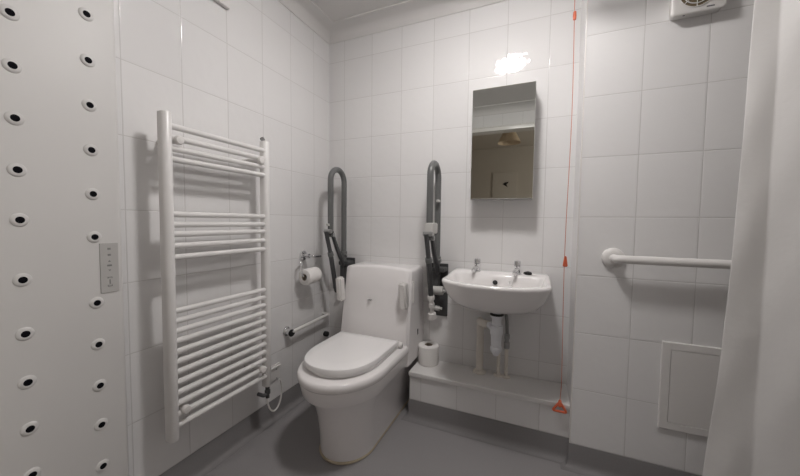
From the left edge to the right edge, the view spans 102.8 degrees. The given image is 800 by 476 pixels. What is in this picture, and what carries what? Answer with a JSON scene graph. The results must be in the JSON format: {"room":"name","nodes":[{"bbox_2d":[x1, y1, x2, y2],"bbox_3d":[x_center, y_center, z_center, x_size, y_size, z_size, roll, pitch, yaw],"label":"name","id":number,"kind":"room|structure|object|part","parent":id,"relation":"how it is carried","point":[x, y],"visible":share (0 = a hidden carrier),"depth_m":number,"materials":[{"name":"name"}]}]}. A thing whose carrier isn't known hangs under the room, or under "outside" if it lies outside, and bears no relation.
{"room":"accessible bathroom","nodes":[
{"label":"accessible bathroom","id":0,"kind":"room"},
{"bbox_2d":[114,0,328,475],"bbox_3d":[-0.916,-0.147,1.249,0.100,2.305,2.200,2,3,23],"label":"wall","id":1,"kind":"structure","parent":0,"point":[246,72],"depth_m":1.39,"materials":[{"name":"tile"}]},
{"bbox_2d":[0,0,128,475],"bbox_3d":[-1.007,-0.019,0.836,0.065,1.870,0.448,2,3,23],"label":"wall panel","id":2,"kind":"object","parent":1,"relation":"attached to","point":[63,394],"visible":1,"depth_m":0.89,"materials":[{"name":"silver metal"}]},
{"bbox_2d":[5,8,14,15],"bbox_3d":[-0.973,-0.563,0.796,0.004,0.018,0.018,2,3,23],"label":"outlet","id":3,"kind":"object","parent":2,"relation":"attached to","point":[8,11],"depth_m":0.80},
{"bbox_2d":[7,61,17,68],"bbox_3d":[-0.974,-0.434,0.802,0.004,0.018,0.018,2,3,23],"label":"outlet","id":4,"kind":"object","parent":2,"relation":"attached to","point":[10,64],"depth_m":0.80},
{"bbox_2d":[10,114,19,121],"bbox_3d":[-0.976,-0.304,0.809,0.004,0.018,0.018,2,3,23],"label":"outlet","id":5,"kind":"object","parent":2,"relation":"attached to","point":[13,117],"depth_m":0.81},
{"bbox_2d":[13,166,22,172],"bbox_3d":[-0.977,-0.174,0.816,0.004,0.018,0.018,2,3,23],"label":"outlet","id":6,"kind":"object","parent":2,"relation":"attached to","point":[16,169],"depth_m":0.82,"materials":[{"name":"black"}]},
{"bbox_2d":[15,217,24,222],"bbox_3d":[-0.979,-0.046,0.822,0.004,0.018,0.018,2,3,23],"label":"outlet","id":7,"kind":"object","parent":2,"relation":"attached to","point":[17,219],"depth_m":0.82,"materials":[{"name":"black"}]},
{"bbox_2d":[18,277,27,282],"bbox_3d":[-0.980,0.109,0.830,0.004,0.018,0.018,2,3,23],"label":"outlet","id":8,"kind":"object","parent":2,"relation":"attached to","point":[20,279],"depth_m":0.83,"materials":[{"name":"black plastic"}]},
{"bbox_2d":[21,331,30,337],"bbox_3d":[-0.982,0.252,0.837,0.004,0.018,0.018,2,3,23],"label":"outlet","id":9,"kind":"object","parent":2,"relation":"attached to","point":[24,334],"depth_m":0.84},
{"bbox_2d":[23,379,32,385],"bbox_3d":[-0.984,0.382,0.844,0.004,0.018,0.018,2,3,23],"label":"outlet","id":10,"kind":"object","parent":2,"relation":"attached to","point":[26,382],"depth_m":0.84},
{"bbox_2d":[26,425,34,432],"bbox_3d":[-0.985,0.509,0.850,0.004,0.018,0.018,2,3,23],"label":"hole","id":11,"kind":"object","parent":2,"relation":"attached to","point":[29,428],"depth_m":0.85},
{"bbox_2d":[83,10,90,17],"bbox_3d":[-0.912,-0.652,0.929,0.004,0.018,0.018,2,3,23],"label":"outlet","id":12,"kind":"object","parent":2,"relation":"attached to","point":[86,13],"depth_m":0.93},
{"bbox_2d":[85,57,91,63],"bbox_3d":[-0.914,-0.521,0.936,0.004,0.018,0.018,2,3,23],"label":"outlet","id":13,"kind":"object","parent":2,"relation":"attached to","point":[88,60],"depth_m":0.94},
{"bbox_2d":[86,102,93,107],"bbox_3d":[-0.915,-0.392,0.942,0.004,0.018,0.018,2,3,23],"label":"outlet","id":14,"kind":"object","parent":2,"relation":"attached to","point":[88,104],"depth_m":0.94,"materials":[{"name":"black"}]},
{"bbox_2d":[88,147,95,152],"bbox_3d":[-0.917,-0.262,0.949,0.004,0.018,0.018,2,3,23],"label":"outlet","id":15,"kind":"object","parent":2,"relation":"attached to","point":[90,149],"depth_m":0.95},
{"bbox_2d":[90,191,96,196],"bbox_3d":[-0.918,-0.132,0.956,0.004,0.018,0.018,2,3,23],"label":"outlet","id":16,"kind":"object","parent":2,"relation":"attached to","point":[92,193],"depth_m":0.95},
{"bbox_2d":[91,234,98,239],"bbox_3d":[-0.920,-0.003,0.962,0.004,0.018,0.018,2,3,23],"label":"outlet","id":17,"kind":"object","parent":2,"relation":"attached to","point":[93,236],"depth_m":0.96,"materials":[{"name":"black plastic"}]},
{"bbox_2d":[94,300,100,305],"bbox_3d":[-0.922,0.198,0.973,0.004,0.018,0.018,2,3,23],"label":"outlet","id":18,"kind":"object","parent":2,"relation":"attached to","point":[96,302],"depth_m":0.97,"materials":[{"name":"black plastic"}]},
{"bbox_2d":[95,342,102,347],"bbox_3d":[-0.924,0.327,0.979,0.004,0.018,0.018,2,3,23],"label":"outlet","id":19,"kind":"object","parent":2,"relation":"attached to","point":[97,344],"depth_m":0.98,"materials":[{"name":"black plastic"}]},
{"bbox_2d":[97,383,103,388],"bbox_3d":[-0.925,0.456,0.986,0.004,0.018,0.018,2,3,23],"label":"outlet","id":20,"kind":"object","parent":2,"relation":"attached to","point":[99,385],"depth_m":0.98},
{"bbox_2d":[98,422,104,427],"bbox_3d":[-0.927,0.580,0.992,0.004,0.018,0.018,2,3,23],"label":"hole","id":21,"kind":"object","parent":2,"relation":"attached to","point":[100,424],"depth_m":0.99,"materials":[{"name":"black"}]},
{"bbox_2d":[100,463,106,468],"bbox_3d":[-0.928,0.713,0.999,0.004,0.018,0.018,2,3,23],"label":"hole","id":22,"kind":"object","parent":2,"relation":"attached to","point":[102,465],"depth_m":1.00,"materials":[{"name":"black"}]},
{"bbox_2d":[156,110,282,442],"bbox_3d":[-0.746,0.211,1.388,0.124,1.367,0.560,2,3,23],"label":"towel radiator","id":23,"kind":"object","parent":1,"relation":"attached to","point":[175,408],"visible":1,"depth_m":1.25,"materials":[{"name":"white metal"}]},
{"bbox_3d":[-0.816,0.150,1.130,0.034,1.172,0.035,2,3,23],"label":"post","id":24,"kind":"part","parent":23,"relation":"part of","materials":[{"name":"white metal"}]},
{"bbox_3d":[-0.642,0.135,1.534,0.034,1.179,0.035,2,3,23],"label":"post","id":25,"kind":"part","parent":23,"relation":"part of","materials":[{"name":"white metal"}]},
{"bbox_2d":[214,0,229,9],"bbox_3d":[-0.832,-1.095,1.216,0.021,0.196,0.405,2,3,23],"label":"wall box","id":26,"kind":"object","parent":1,"relation":"attached to","point":[225,3],"visible":1,"depth_m":1.38,"materials":[{"name":"white plastic"}]},
{"bbox_2d":[159,383,304,475],"bbox_3d":[-0.574,0.961,1.152,0.670,0.108,1.998,2,3,23],"label":"baseboard","id":27,"kind":"structure","parent":1,"relation":"attached to","point":[208,457],"depth_m":1.51,"materials":[{"name":"grey plastic"}]},
{"bbox_2d":[271,362,280,381],"bbox_3d":[-0.681,0.728,1.716,0.018,0.085,0.090,2,3,23],"label":"outlet","id":28,"kind":"object","parent":1,"relation":"attached to","point":[275,371],"visible":0.75,"depth_m":1.73,"materials":[{"name":"white plastic"}]},
{"bbox_2d":[283,312,328,336],"bbox_3d":[-0.556,0.522,1.944,0.055,0.056,0.376,2,3,23],"label":"wall rail","id":29,"kind":"object","parent":1,"relation":"attached to","point":[287,331],"visible":1,"depth_m":1.84,"materials":[{"name":"white plastic"}]},
{"bbox_3d":[-0.552,0.514,1.954,0.055,0.031,0.355,2,3,23],"label":"rail","id":30,"kind":"part","parent":29,"relation":"part of","materials":[{"name":"white plastic"}]},
{"bbox_2d":[299,251,320,276],"bbox_3d":[-0.551,0.148,1.882,0.089,0.140,0.166,2,3,23],"label":"toilet roll holder","id":31,"kind":"object","parent":1,"relation":"attached to","point":[303,255],"visible":0.98,"depth_m":1.89,"materials":[{"name":"silver metal"}]},
{"bbox_3d":[-0.542,0.161,1.859,0.045,0.118,0.131,2,3,23],"label":"wire arm","id":32,"kind":"part","parent":31,"relation":"part of","materials":[{"name":"silver metal"}]},
{"bbox_2d":[298,267,321,284],"bbox_3d":[-0.523,0.221,1.864,0.093,0.095,0.104,2,3,27],"label":"toilet roll","id":33,"kind":"object","parent":31,"relation":"on","point":[314,274],"visible":0.98,"depth_m":1.83,"materials":[{"name":"paper"}]},
{"bbox_3d":[-0.510,0.108,1.914,0.042,0.019,0.071,2,3,23],"label":"lever","id":34,"kind":"part","parent":31,"relation":"part of","materials":[{"name":"silver metal"}]},
{"bbox_2d":[312,0,406,20],"bbox_3d":[0.200,-1.291,0.716,2.500,0.060,2.200,2,3,23],"label":"ceiling","id":35,"kind":"structure","parent":0,"point":[335,10],"depth_m":1.82,"materials":[{"name":"white paint"}]},
{"bbox_2d":[552,0,576,413],"bbox_3d":[0.730,-0.250,1.384,0.084,2.074,0.084,2,3,23],"label":"pull cord","id":36,"kind":"object","parent":35,"relation":"hanging from","point":[559,403],"visible":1,"depth_m":1.40,"materials":[{"name":"red fabric"}]},
{"bbox_3d":[0.730,-0.264,1.383,0.010,1.987,0.006,2,3,23],"label":"cord","id":37,"kind":"part","parent":36,"relation":"part of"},
{"bbox_2d":[205,399,583,475],"bbox_3d":[0.172,1.071,0.837,2.500,0.060,2.200,2,3,23],"label":"floor","id":38,"kind":"structure","parent":0,"point":[290,445],"depth_m":1.47,"materials":[{"name":"grey plastic"}]},
{"bbox_2d":[297,262,422,464],"bbox_3d":[-0.213,0.577,1.649,0.440,0.834,0.770,2,3,23],"label":"toilet","id":39,"kind":"object","parent":38,"relation":"on","point":[357,379],"visible":1,"depth_m":1.57,"materials":[{"name":"white ceramic"}]},
{"bbox_3d":[-0.253,0.550,1.534,0.352,0.030,0.425,2,3,23],"label":"lid","id":40,"kind":"part","parent":39,"relation":"part of","materials":[{"name":"white plastic"}]},
{"bbox_3d":[-0.239,0.572,1.551,0.334,0.015,0.448,2,3,23],"label":"seat","id":41,"kind":"part","parent":39,"relation":"part of","materials":[{"name":"white plastic"}]},
{"bbox_3d":[-0.111,0.417,1.872,0.436,0.534,0.267,2,3,23],"label":"cistern casing","id":42,"kind":"part","parent":39,"relation":"part of","materials":[{"name":"white ceramic"}]},
{"bbox_2d":[409,361,569,437],"bbox_3d":[0.445,0.867,1.687,0.782,0.266,0.206,2,3,23],"label":"ledge","id":43,"kind":"object","parent":38,"relation":"on","point":[522,401],"visible":0.8,"depth_m":1.60,"materials":[{"name":"tile"}]},
{"bbox_2d":[418,341,438,366],"bbox_3d":[0.165,0.668,1.845,0.118,0.108,0.118,2,3,23],"label":"toilet roll","id":44,"kind":"object","parent":43,"relation":"on","point":[428,351],"visible":1,"depth_m":1.80,"materials":[{"name":"paper"}]},
{"bbox_2d":[493,354,501,377],"bbox_3d":[0.526,0.538,1.696,0.048,0.392,0.048,2,3,23],"label":"supply pipe","id":45,"kind":"object","parent":43,"relation":"on","point":[497,374],"visible":0.48,"depth_m":1.70,"materials":[{"name":"white plastic"}]},
{"bbox_2d":[502,314,510,378],"bbox_3d":[0.560,0.535,1.683,0.048,0.401,0.056,-2,4,-37],"label":"supply pipe","id":46,"kind":"object","parent":43,"relation":"on","point":[505,375],"visible":0.82,"depth_m":1.67,"materials":[{"name":"plastic"}]},
{"bbox_2d":[329,0,581,384],"bbox_3d":[0.601,-0.154,1.740,2.300,2.305,0.100,2,3,23],"label":"wall","id":47,"kind":"structure","parent":0,"point":[401,98],"depth_m":1.79,"materials":[{"name":"tile"}]},
{"bbox_2d":[323,167,354,292],"bbox_3d":[-0.388,-0.031,1.982,0.110,0.811,0.247,2,3,23],"label":"support rail","id":48,"kind":"object","parent":47,"relation":"attached to","point":[345,261],"visible":0.92,"depth_m":1.97,"materials":[{"name":"metal"}]},
{"bbox_3d":[-0.418,0.130,1.935,0.029,0.350,0.123,2,3,23],"label":"drop leg","id":49,"kind":"part","parent":48,"relation":"part of","materials":[{"name":"grey metal"}]},
{"bbox_2d":[278,0,506,44],"bbox_3d":[0.199,-1.224,0.720,2.299,0.072,1.999,2,3,23],"label":"trim","id":50,"kind":"structure","parent":47,"relation":"attached to","point":[408,12],"depth_m":1.86,"materials":[{"name":"white paint"}]},
{"bbox_2d":[423,160,447,319],"bbox_3d":[0.184,0.021,1.738,0.114,0.876,0.247,2,3,23],"label":"support rail","id":51,"kind":"object","parent":47,"relation":"attached to","point":[437,294],"visible":0.99,"depth_m":1.75,"materials":[{"name":"grey metal"}]},
{"bbox_3d":[0.152,0.149,1.690,0.029,0.350,0.123,2,3,23],"label":"drop leg","id":52,"kind":"part","parent":51,"relation":"part of","materials":[{"name":"grey metal"}]},
{"bbox_3d":[0.225,0.300,1.861,0.110,0.307,0.012,2,3,23],"label":"wall plate","id":53,"kind":"part","parent":51,"relation":"part of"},
{"bbox_2d":[401,399,567,462],"bbox_3d":[0.425,0.945,1.686,0.812,0.108,0.231,2,3,23],"label":"baseboard","id":54,"kind":"structure","parent":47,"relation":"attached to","point":[547,446],"depth_m":1.58,"materials":[{"name":"grey plastic"}]},
{"bbox_2d":[442,258,551,355],"bbox_3d":[0.458,0.357,1.540,0.481,0.476,0.422,2,3,23],"label":"washbasin","id":55,"kind":"object","parent":47,"relation":"attached to","point":[497,293],"visible":1,"depth_m":1.47,"materials":[{"name":"white ceramic"}]},
{"bbox_2d":[471,258,480,271],"bbox_3d":[0.405,0.145,1.693,0.042,0.069,0.099,2,3,23],"label":"tap","id":56,"kind":"object","parent":55,"relation":"on","point":[477,261],"depth_m":1.70,"materials":[{"name":"silver metal"}]},
{"bbox_2d":[473,317,489,374],"bbox_3d":[0.435,0.579,1.707,0.071,0.308,0.130,1,3,0],"label":"pipe","id":57,"kind":"object","parent":55,"relation":"attached to","point":[481,323],"visible":0.99,"depth_m":1.72,"materials":[{"name":"white plastic"}]},
{"bbox_3d":[0.459,0.271,1.536,0.481,0.170,0.422,2,3,23],"label":"bowl","id":58,"kind":"part","parent":55,"relation":"part of","materials":[{"name":"white ceramic"}]},
{"bbox_2d":[490,313,503,316],"bbox_3d":[0.485,0.379,1.597,0.067,0.016,0.067,2,3,23],"label":"washer","id":59,"kind":"object","parent":55,"relation":"in","point":[491,314],"depth_m":1.57,"materials":[{"name":"black rubber"}]},
{"bbox_2d":[512,260,520,274],"bbox_3d":[0.591,0.151,1.613,0.042,0.069,0.099,2,3,23],"label":"tap","id":60,"kind":"object","parent":55,"relation":"on","point":[517,264],"depth_m":1.62,"materials":[{"name":"silver metal"}]},
{"bbox_2d":[470,81,535,200],"bbox_3d":[0.529,-0.476,1.642,0.300,0.561,0.108,2,3,23],"label":"mirror","id":61,"kind":"object","parent":47,"relation":"attached to","point":[503,117],"visible":1,"depth_m":1.59,"materials":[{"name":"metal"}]},
{"bbox_2d":[567,0,753,475],"bbox_3d":[1.202,-0.125,1.303,0.850,2.305,0.231,2,3,23],"label":"wall","id":62,"kind":"structure","parent":0,"point":[665,99],"depth_m":1.27,"materials":[{"name":"tile"}]},
{"bbox_2d":[569,0,587,442],"bbox_3d":[0.767,-0.153,1.364,0.006,2.126,0.006,2,3,23],"label":"trim","id":63,"kind":"structure","parent":62,"relation":"attached to","point":[587,0],"depth_m":1.37,"materials":[{"name":"white plastic"}]},
{"bbox_2d":[560,438,698,475],"bbox_3d":[0.784,1.012,0.464,0.882,0.108,1.803,2,3,23],"label":"baseboard","id":64,"kind":"structure","parent":62,"relation":"attached to","point":[581,460],"depth_m":1.36,"materials":[{"name":"grey plastic"}]},
{"bbox_2d":[601,248,730,268],"bbox_3d":[1.125,0.092,1.180,0.643,0.083,0.072,2,3,23],"label":"grab rail","id":65,"kind":"object","parent":62,"relation":"attached to","point":[611,257],"visible":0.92,"depth_m":1.21,"materials":[{"name":"white plastic"}]},
{"bbox_3d":[1.125,0.092,1.178,0.593,0.033,0.068,2,3,23],"label":"rail","id":66,"kind":"part","parent":65,"relation":"part of","materials":[{"name":"white plastic"}]},
{"bbox_2d":[657,341,720,436],"bbox_3d":[1.196,0.588,1.207,0.342,0.350,0.009,2,3,23],"label":"access panel","id":67,"kind":"object","parent":62,"relation":"attached to","point":[688,372],"visible":0.52,"depth_m":1.24,"materials":[{"name":"white plastic"}]},
{"bbox_2d":[669,0,726,20],"bbox_3d":[1.085,-0.897,1.166,0.158,0.158,0.046,2,3,23],"label":"fan","id":68,"kind":"object","parent":62,"relation":"attached to","point":[678,9],"visible":1,"depth_m":1.16,"materials":[{"name":"white plastic"}]},
{"bbox_2d":[680,0,709,6],"bbox_3d":[1.072,-0.888,1.149,0.109,0.109,0.003,2,3,23],"label":"grille","id":69,"kind":"object","parent":68,"relation":"attached to","point":[683,3],"depth_m":1.15,"materials":[{"name":"white plastic"}]},
{"bbox_3d":[0.560,-1.119,0.312,0.806,0.232,1.528,2,3,23],"label":"rail","id":70,"kind":"object","parent":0,"visible":0},
{"bbox_2d":[702,0,799,475],"bbox_3d":[1.019,-0.040,0.591,0.201,2.040,0.766,1,3,7],"label":"shower curtain","id":71,"kind":"object","parent":70,"relation":"hanging from","point":[754,430],"visible":1,"depth_m":0.92,"materials":[{"name":"white fabric"}]}
]}

